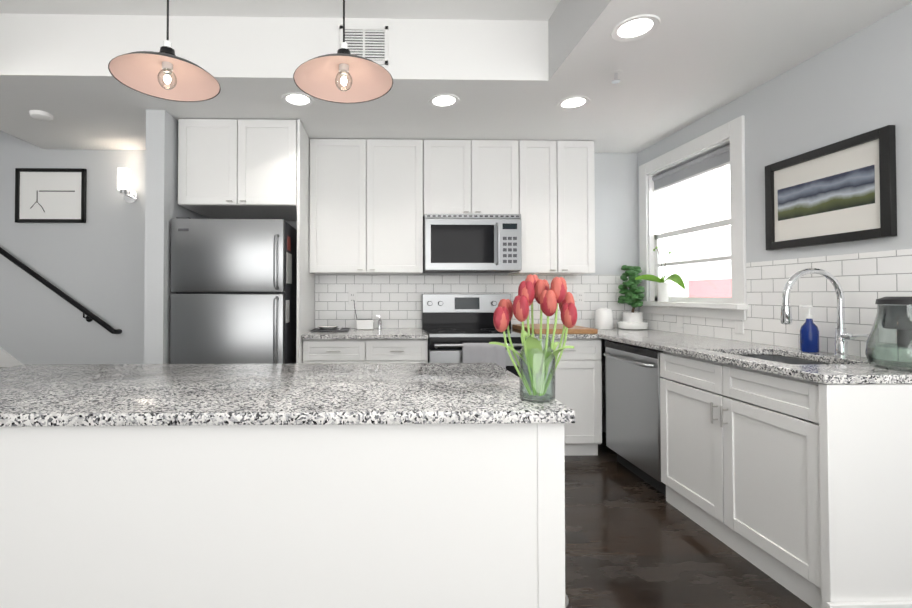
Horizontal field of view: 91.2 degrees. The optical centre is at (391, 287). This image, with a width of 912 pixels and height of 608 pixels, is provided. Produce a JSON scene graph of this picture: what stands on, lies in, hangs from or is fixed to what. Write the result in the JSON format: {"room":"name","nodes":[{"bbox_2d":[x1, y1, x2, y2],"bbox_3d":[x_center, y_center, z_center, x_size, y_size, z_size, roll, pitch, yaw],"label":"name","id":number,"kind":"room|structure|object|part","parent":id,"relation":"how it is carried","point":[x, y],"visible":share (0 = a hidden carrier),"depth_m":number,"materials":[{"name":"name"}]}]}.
{"room":"kitchen","nodes":[
{"label":"kitchen","id":0,"kind":"room"},
{"bbox_2d":[144,109,209,363],"bbox_3d":[-1.588,0.035,3.364,0.125,2.438,0.848,0,-1,-1],"label":"wall","id":1,"kind":"structure","parent":0,"point":[163,207],"depth_m":2.95,"materials":[{"name":"grey paint"}]},
{"bbox_2d":[0,130,638,431],"bbox_3d":[-1.276,-1.189,3.876,7.120,4.900,0.120,0,-1,-1],"label":"wall","id":2,"kind":"structure","parent":0,"point":[94,264],"depth_m":3.77,"materials":[{"name":"grey paint"}]},
{"bbox_2d":[0,347,22,366],"bbox_3d":[-3.469,0.383,3.736,2.290,1.752,0.014,0,-1,-1],"label":"trim","id":3,"kind":"structure","parent":2,"relation":"attached to","point":[7,359],"depth_m":3.73,"materials":[{"name":"white paint"}]},
{"bbox_2d":[15,168,86,222],"bbox_3d":[-2.894,-0.780,3.759,0.580,0.460,0.028,0,-1,-1],"label":"framed drawing","id":4,"kind":"object","parent":2,"relation":"attached to","point":[50,195],"visible":0.98,"depth_m":3.76,"materials":[{"name":"white paper"}]},
{"bbox_2d":[0,247,121,333],"bbox_3d":[-3.034,-0.146,3.713,1.483,1.083,0.094,0,-1,-1],"label":"handrail","id":5,"kind":"object","parent":2,"relation":"attached to","point":[90,316],"visible":1,"depth_m":3.67,"materials":[{"name":"black metal"}]},
{"bbox_2d":[117,168,137,202],"bbox_3d":[-2.223,-0.851,3.709,0.110,0.260,0.159,0,-1,-1],"label":"sconce","id":6,"kind":"object","parent":2,"relation":"attached to","point":[123,185],"visible":0.98,"depth_m":3.65,"materials":[{"name":"silver metal"}]},
{"bbox_2d":[178,119,296,220],"bbox_3d":[-1.089,-0.878,3.442,0.827,0.606,0.741,0,-1,-1],"label":"upper cabinet","id":7,"kind":"object","parent":2,"relation":"attached to","point":[237,169],"visible":1,"depth_m":3.11,"materials":[{"name":"white paint"}]},
{"bbox_2d":[309,139,422,274],"bbox_3d":[-0.201,-0.646,3.648,0.900,1.064,0.361,0,-1,-1],"label":"upper cabinet","id":8,"kind":"object","parent":2,"relation":"attached to","point":[366,207],"visible":1,"depth_m":3.51,"materials":[{"name":"white paint"}]},
{"bbox_2d":[423,140,518,215],"bbox_3d":[0.635,-0.876,3.669,0.761,0.604,0.361,0,-1,-1],"label":"upper cabinet","id":9,"kind":"object","parent":2,"relation":"attached to","point":[470,176],"visible":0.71,"depth_m":3.53,"materials":[{"name":"white paint"}]},
{"bbox_2d":[423,214,521,272],"bbox_3d":[0.636,-0.349,3.615,0.756,0.444,0.452,0,-1,-1],"label":"microwave","id":10,"kind":"object","parent":9,"relation":"attached to","point":[471,243],"visible":1,"depth_m":3.44,"materials":[{"name":"grey metal"}]},
{"bbox_2d":[315,274,637,327],"bbox_3d":[0.751,0.120,3.836,2.813,0.462,0.007,0,-1,-1],"label":"backsplash","id":11,"kind":"structure","parent":2,"relation":"attached to","point":[393,301],"depth_m":3.82,"materials":[{"name":"tile"}]},
{"bbox_2d":[348,291,356,303],"bbox_3d":[-0.335,0.088,3.805,0.070,0.115,0.007,0,-1,-1],"label":"electrical outlet","id":12,"kind":"object","parent":11,"relation":"attached to","point":[352,296],"visible":1,"depth_m":3.80,"materials":[{"name":"white plastic"}]},
{"bbox_2d":[576,291,583,303],"bbox_3d":[1.645,0.089,3.848,0.070,0.115,0.007,0,-1,-1],"label":"electrical outlet","id":13,"kind":"object","parent":11,"relation":"attached to","point":[579,297],"visible":1,"depth_m":3.85,"materials":[{"name":"white plastic"}]},
{"bbox_2d":[508,140,594,274],"bbox_3d":[1.323,-0.645,3.680,0.607,1.064,0.361,0,-1,-1],"label":"upper cabinet","id":14,"kind":"object","parent":2,"relation":"attached to","point":[556,195],"visible":1,"depth_m":3.54,"materials":[{"name":"white paint"}]},
{"bbox_2d":[0,0,911,152],"bbox_3d":[-1.156,-2.451,1.097,7.000,2.460,5.720,0,-1,-1],"label":"ceiling","id":15,"kind":"structure","parent":0,"point":[518,70],"depth_m":2.54,"materials":[{"name":"white paint"}]},
{"bbox_2d":[29,110,53,121],"bbox_3d":[-2.398,-1.172,3.031,0.132,0.037,0.132,0,-1,-1],"label":"smoke detector","id":16,"kind":"object","parent":15,"relation":"attached to","point":[40,115],"visible":1,"depth_m":3.00,"materials":[{"name":"white plastic"}]},
{"bbox_2d":[108,0,220,101],"bbox_3d":[-0.754,-1.115,1.495,0.336,0.895,0.336,0,-1,-1],"label":"pendant light","id":17,"kind":"object","parent":15,"relation":"hanging from","point":[166,73],"visible":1,"depth_m":1.51,"materials":[{"name":"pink metal"}]},
{"bbox_2d":[282,92,313,106],"bbox_3d":[-0.593,-1.192,2.810,0.204,0.006,0.204,0,-1,-1],"label":"recessed light","id":18,"kind":"object","parent":15,"relation":"in","point":[297,99],"visible":1,"depth_m":2.81,"materials":[{"name":"white paint"}]},
{"bbox_2d":[293,0,392,103],"bbox_3d":[-0.161,-1.115,1.508,0.336,0.895,0.336,0,-1,-1],"label":"pendant light","id":19,"kind":"object","parent":15,"relation":"hanging from","point":[343,74],"visible":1,"depth_m":1.53,"materials":[{"name":"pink metal"}]},
{"bbox_2d":[339,26,387,64],"bbox_3d":[-0.157,-1.389,2.536,0.280,0.220,0.012,0,-1,-1],"label":"ceiling vent","id":20,"kind":"object","parent":15,"relation":"in","point":[369,42],"visible":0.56,"depth_m":2.53,"materials":[{"name":"grey metal"}]},
{"bbox_2d":[428,94,459,107],"bbox_3d":[0.337,-1.192,2.830,0.204,0.006,0.204,0,-1,-1],"label":"recessed light","id":21,"kind":"object","parent":15,"relation":"in","point":[444,100],"visible":1,"depth_m":2.82,"materials":[{"name":"white paint"}]},
{"bbox_2d":[557,96,590,109],"bbox_3d":[1.176,-1.191,2.858,0.204,0.006,0.204,0,-1,-1],"label":"recessed light","id":22,"kind":"object","parent":15,"relation":"in","point":[572,102],"visible":1,"depth_m":2.85,"materials":[{"name":"white paint"}]},
{"bbox_2d":[610,70,621,83],"bbox_3d":[1.254,-1.173,2.469,0.060,0.050,0.060,0,-1,-1],"label":"sprinkler","id":23,"kind":"object","parent":15,"relation":"attached to","point":[616,73],"visible":1,"depth_m":2.46,"materials":[{"name":"white paint"}]},
{"bbox_2d":[611,14,660,40],"bbox_3d":[1.133,-1.203,2.057,0.204,0.006,0.204,0,-1,-1],"label":"recessed light","id":24,"kind":"object","parent":15,"relation":"in","point":[636,27],"visible":1,"depth_m":2.05,"materials":[{"name":"white paint"}]},
{"bbox_2d":[565,432,811,607],"bbox_3d":[-1.156,1.269,1.040,7.000,0.100,5.720,0,-1,-1],"label":"floor","id":25,"kind":"structure","parent":0,"point":[632,540],"depth_m":2.04,"materials":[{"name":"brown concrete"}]},
{"bbox_2d":[170,217,296,363],"bbox_3d":[-1.123,0.389,3.337,0.760,1.728,0.816,0,-1,-1],"label":"refrigerator","id":26,"kind":"object","parent":25,"relation":"on","point":[234,288],"visible":0.52,"depth_m":3.00,"materials":[{"name":"grey metal"}]},
{"bbox_2d":[0,427,564,607],"bbox_3d":[-0.530,0.788,1.485,1.932,0.875,0.756,0,-1,-1],"label":"kitchen island","id":27,"kind":"object","parent":25,"relation":"on","point":[363,485],"depth_m":1.12,"materials":[{"name":"white paint"}]},
{"bbox_2d":[0,363,574,426],"bbox_3d":[-0.535,0.331,1.478,1.980,0.032,0.780,0,-1,-1],"label":"island countertop","id":28,"kind":"structure","parent":27,"relation":"on","point":[287,394],"depth_m":1.26,"materials":[{"name":"grey stone"}]},
{"bbox_2d":[489,274,576,402],"bbox_3d":[0.403,0.136,1.243,0.250,0.349,0.186,0,-1,-1],"label":"tulip vase","id":29,"kind":"object","parent":28,"relation":"on","point":[548,299],"visible":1,"depth_m":1.21,"materials":[{"name":"clear glass"}]},
{"bbox_2d":[296,119,314,362],"bbox_3d":[-0.661,0.037,3.454,0.020,2.436,0.708,0,-1,-1],"label":"panel","id":30,"kind":"object","parent":25,"relation":"on","point":[305,300],"visible":0.5,"depth_m":3.26,"materials":[{"name":"white paint"}]},
{"bbox_2d":[303,339,427,362],"bbox_3d":[-0.194,0.818,3.486,0.908,0.875,0.641,0,-1,-1],"label":"base cabinet","id":31,"kind":"object","parent":25,"relation":"on","point":[365,350],"visible":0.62,"depth_m":3.21,"materials":[{"name":"white paint"}]},
{"bbox_2d":[302,328,428,338],"bbox_3d":[-0.194,0.362,3.494,0.911,0.032,0.638,0,-1,-1],"label":"countertop","id":32,"kind":"structure","parent":31,"relation":"on","point":[394,333],"depth_m":3.21,"materials":[{"name":"white stone"}]},
{"bbox_2d":[311,326,349,331],"bbox_3d":[-0.485,0.330,3.579,0.290,0.030,0.300,0,-1,-1],"label":"dish mat","id":33,"kind":"object","parent":32,"relation":"on","point":[328,329],"visible":1,"depth_m":3.51,"materials":[{"name":"grey"}]},
{"bbox_2d":[356,319,373,329],"bbox_3d":[-0.217,0.304,3.666,0.140,0.084,0.100,0,-1,-1],"label":"sponge caddy","id":34,"kind":"object","parent":32,"relation":"on","point":[364,324],"visible":1,"depth_m":3.62,"materials":[{"name":"white ceramic"}]},
{"bbox_2d":[376,315,381,328],"bbox_3d":[-0.103,0.290,3.678,0.048,0.115,0.035,0,-1,-1],"label":"soap pump","id":35,"kind":"object","parent":32,"relation":"on","point":[379,323],"visible":1,"depth_m":3.67,"materials":[{"name":"white"}]},
{"bbox_2d":[422,294,531,383],"bbox_3d":[0.643,0.652,3.438,0.752,1.205,0.710,0,-1,-1],"label":"range","id":36,"kind":"object","parent":25,"relation":"on","point":[458,328],"visible":0.48,"depth_m":3.39,"materials":[{"name":"grey metal"}]},
{"bbox_2d":[462,343,505,368],"bbox_3d":[0.650,0.609,3.108,0.300,0.439,0.048,0,-1,-1],"label":"towel","id":37,"kind":"object","parent":36,"relation":"hanging from","point":[471,352],"depth_m":3.09,"materials":[{"name":"grey fabric"}]},
{"bbox_2d":[565,593,569,607],"bbox_3d":[0.590,1.199,1.679,0.180,0.058,0.180,0,-1,-1],"label":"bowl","id":38,"kind":"object","parent":25,"relation":"on","point":[567,605],"visible":0.19,"depth_m":1.65,"materials":[{"name":"white ceramic"}]},
{"bbox_2d":[536,339,601,455],"bbox_3d":[1.280,0.819,3.517,0.513,0.875,0.641,0,-1,-1],"label":"base cabinet","id":39,"kind":"object","parent":25,"relation":"on","point":[578,380],"visible":0.35,"depth_m":3.24,"materials":[{"name":"white paint"}]},
{"bbox_2d":[603,341,665,495],"bbox_3d":[1.832,0.814,2.896,0.666,0.866,0.615,0,-1,-1],"label":"dishwasher","id":40,"kind":"object","parent":25,"relation":"on","point":[633,432],"visible":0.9,"depth_m":2.83,"materials":[{"name":"grey metal"}]},
{"bbox_2d":[660,351,911,607],"bbox_3d":[1.872,0.797,2.082,0.656,0.875,1.004,0,-1,-1],"label":"base cabinet","id":41,"kind":"object","parent":25,"relation":"on","point":[742,479],"depth_m":1.73,"materials":[{"name":"white paint"}]},
{"bbox_2d":[513,328,911,383],"bbox_3d":[1.613,0.350,2.723,1.148,0.032,2.258,0,-1,-1],"label":"countertop","id":42,"kind":"structure","parent":41,"relation":"on","point":[851,369],"depth_m":2.16,"materials":[{"name":"white stone"}]},
{"bbox_2d":[512,324,597,333],"bbox_3d":[1.270,0.326,3.499,0.465,0.036,0.555,0,-1,-1],"label":"cutting board","id":43,"kind":"object","parent":42,"relation":"on","point":[575,329],"visible":0.67,"depth_m":3.23,"materials":[{"name":"brown wood"}]},
{"bbox_2d":[595,308,612,328],"bbox_3d":[1.787,0.260,3.719,0.140,0.177,0.140,0,-1,-1],"label":"canister","id":44,"kind":"object","parent":42,"relation":"on","point":[603,318],"visible":1,"depth_m":3.66,"materials":[{"name":"white ceramic"}]},
{"bbox_2d":[617,265,647,329],"bbox_3d":[2.022,0.079,3.720,0.232,0.539,0.261,0,-1,-1],"label":"bonsai plant","id":45,"kind":"object","parent":42,"relation":"on","point":[633,297],"visible":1,"depth_m":3.66,"materials":[{"name":"green plant"}]},
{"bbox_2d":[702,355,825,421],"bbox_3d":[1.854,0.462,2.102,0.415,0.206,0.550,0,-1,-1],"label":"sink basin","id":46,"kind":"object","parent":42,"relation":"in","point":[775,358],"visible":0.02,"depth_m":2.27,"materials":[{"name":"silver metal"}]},
{"bbox_2d":[799,305,818,352],"bbox_3d":[2.115,0.208,2.241,0.081,0.236,0.072,0,-1,-1],"label":"soap bottle","id":47,"kind":"object","parent":42,"relation":"on","point":[809,335],"visible":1,"depth_m":2.22,"materials":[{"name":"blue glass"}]},
{"bbox_2d":[780,268,868,356],"bbox_3d":[1.995,0.115,2.031,0.312,0.416,0.162,0,-1,-1],"label":"faucet","id":48,"kind":"object","parent":42,"relation":"on","point":[843,336],"visible":0.96,"depth_m":2.08,"materials":[{"name":"silver metal"}]},
{"bbox_2d":[865,297,911,370],"bbox_3d":[2.030,0.177,1.729,0.234,0.282,0.249,0,-1,-1],"label":"water pitcher","id":49,"kind":"object","parent":42,"relation":"on","point":[895,313],"visible":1,"depth_m":1.73,"materials":[{"name":"clear glass"}]},
{"bbox_3d":[1.893,0.790,1.615,0.635,0.875,0.034,0,-1,-1],"label":"cabinet end panel","id":50,"kind":"part","parent":41,"relation":"part of","materials":[{"name":"white wood"}]},
{"bbox_3d":[1.884,1.177,1.583,0.653,0.100,0.017,0,-1,-1],"label":"base of the cabinet end panel","id":51,"kind":"part","parent":41,"relation":"part of","materials":[{"name":"white wood"}]},
{"bbox_2d":[637,3,911,311],"bbox_3d":[2.284,-0.381,1.079,0.120,3.200,5.600,0,-1,-1],"label":"wall","id":52,"kind":"structure","parent":0,"point":[857,83],"depth_m":2.23,"materials":[{"name":"grey paint"}]},
{"bbox_2d":[639,115,746,303],"bbox_3d":[2.217,-0.458,3.279,0.120,1.200,1.100,0,-1,-1],"label":"window","id":53,"kind":"structure","parent":52,"relation":"in","point":[732,132],"depth_m":3.17,"materials":[{"name":"white paint"}]},
{"bbox_2d":[652,144,729,191],"bbox_3d":[2.222,-0.874,3.285,0.044,0.132,0.860,0,-1,-1],"label":"roller blind","id":54,"kind":"object","parent":53,"relation":"attached to","point":[710,161],"visible":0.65,"depth_m":3.23,"materials":[{"name":"grey fabric"}]},
{"bbox_3d":[2.248,-0.418,3.279,0.058,1.056,0.876,0,-1,-1],"label":"window sash","id":55,"kind":"part","parent":53,"relation":"part of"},
{"bbox_2d":[640,301,747,320],"bbox_3d":[2.188,0.161,3.269,0.178,0.102,1.130,0,-1,-1],"label":"window sill","id":56,"kind":"structure","parent":52,"relation":"attached to","point":[730,311],"depth_m":3.08,"materials":[{"name":"white paint"}]},
{"bbox_2d":[635,246,684,301],"bbox_3d":[2.067,-0.111,3.400,0.256,0.445,0.416,0,-1,-1],"label":"orchid","id":57,"kind":"object","parent":56,"relation":"on","point":[663,290],"visible":1,"depth_m":3.46,"materials":[{"name":"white plant"}]},
{"bbox_2d":[643,249,911,361],"bbox_3d":[2.186,0.091,2.716,0.007,0.485,2.293,0,-1,-1],"label":"backsplash","id":58,"kind":"structure","parent":52,"relation":"attached to","point":[866,280],"depth_m":2.26,"materials":[{"name":"tile"}]},
{"bbox_2d":[677,316,682,326],"bbox_3d":[2.166,0.258,3.317,0.006,0.080,0.070,0,-1,-1],"label":"electrical outlet","id":59,"kind":"object","parent":58,"relation":"attached to","point":[679,321],"visible":1,"depth_m":3.32,"materials":[{"name":"white plastic"}]},
{"bbox_2d":[735,321,743,333],"bbox_3d":[2.177,0.250,2.767,0.006,0.080,0.070,0,-1,-1],"label":"electrical outlet","id":60,"kind":"object","parent":58,"relation":"attached to","point":[739,327],"visible":1,"depth_m":2.76,"materials":[{"name":"white plastic"}]},
{"bbox_2d":[765,125,896,249],"bbox_3d":[2.182,-0.462,2.243,0.030,0.488,0.630,0,-1,-1],"label":"picture frame","id":61,"kind":"object","parent":52,"relation":"attached to","point":[841,191],"visible":1,"depth_m":2.17,"materials":[{"name":"black wood"}]},
{"label":"outside","id":62,"kind":"structure","parent":0,"visible":0},
{"bbox_2d":[663,164,730,296],"bbox_3d":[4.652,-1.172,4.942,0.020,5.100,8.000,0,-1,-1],"label":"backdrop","id":63,"kind":"structure","parent":62,"point":[696,269],"depth_m":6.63,"materials":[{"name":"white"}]},
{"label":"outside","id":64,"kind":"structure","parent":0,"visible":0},
{"bbox_2d":[688,278,730,296],"bbox_3d":[3.622,0.644,4.693,0.450,1.460,0.700,0,-1,-1],"label":"roof","id":65,"kind":"structure","parent":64,"point":[722,290],"depth_m":4.71,"materials":[{"name":"pink"}]}
]}

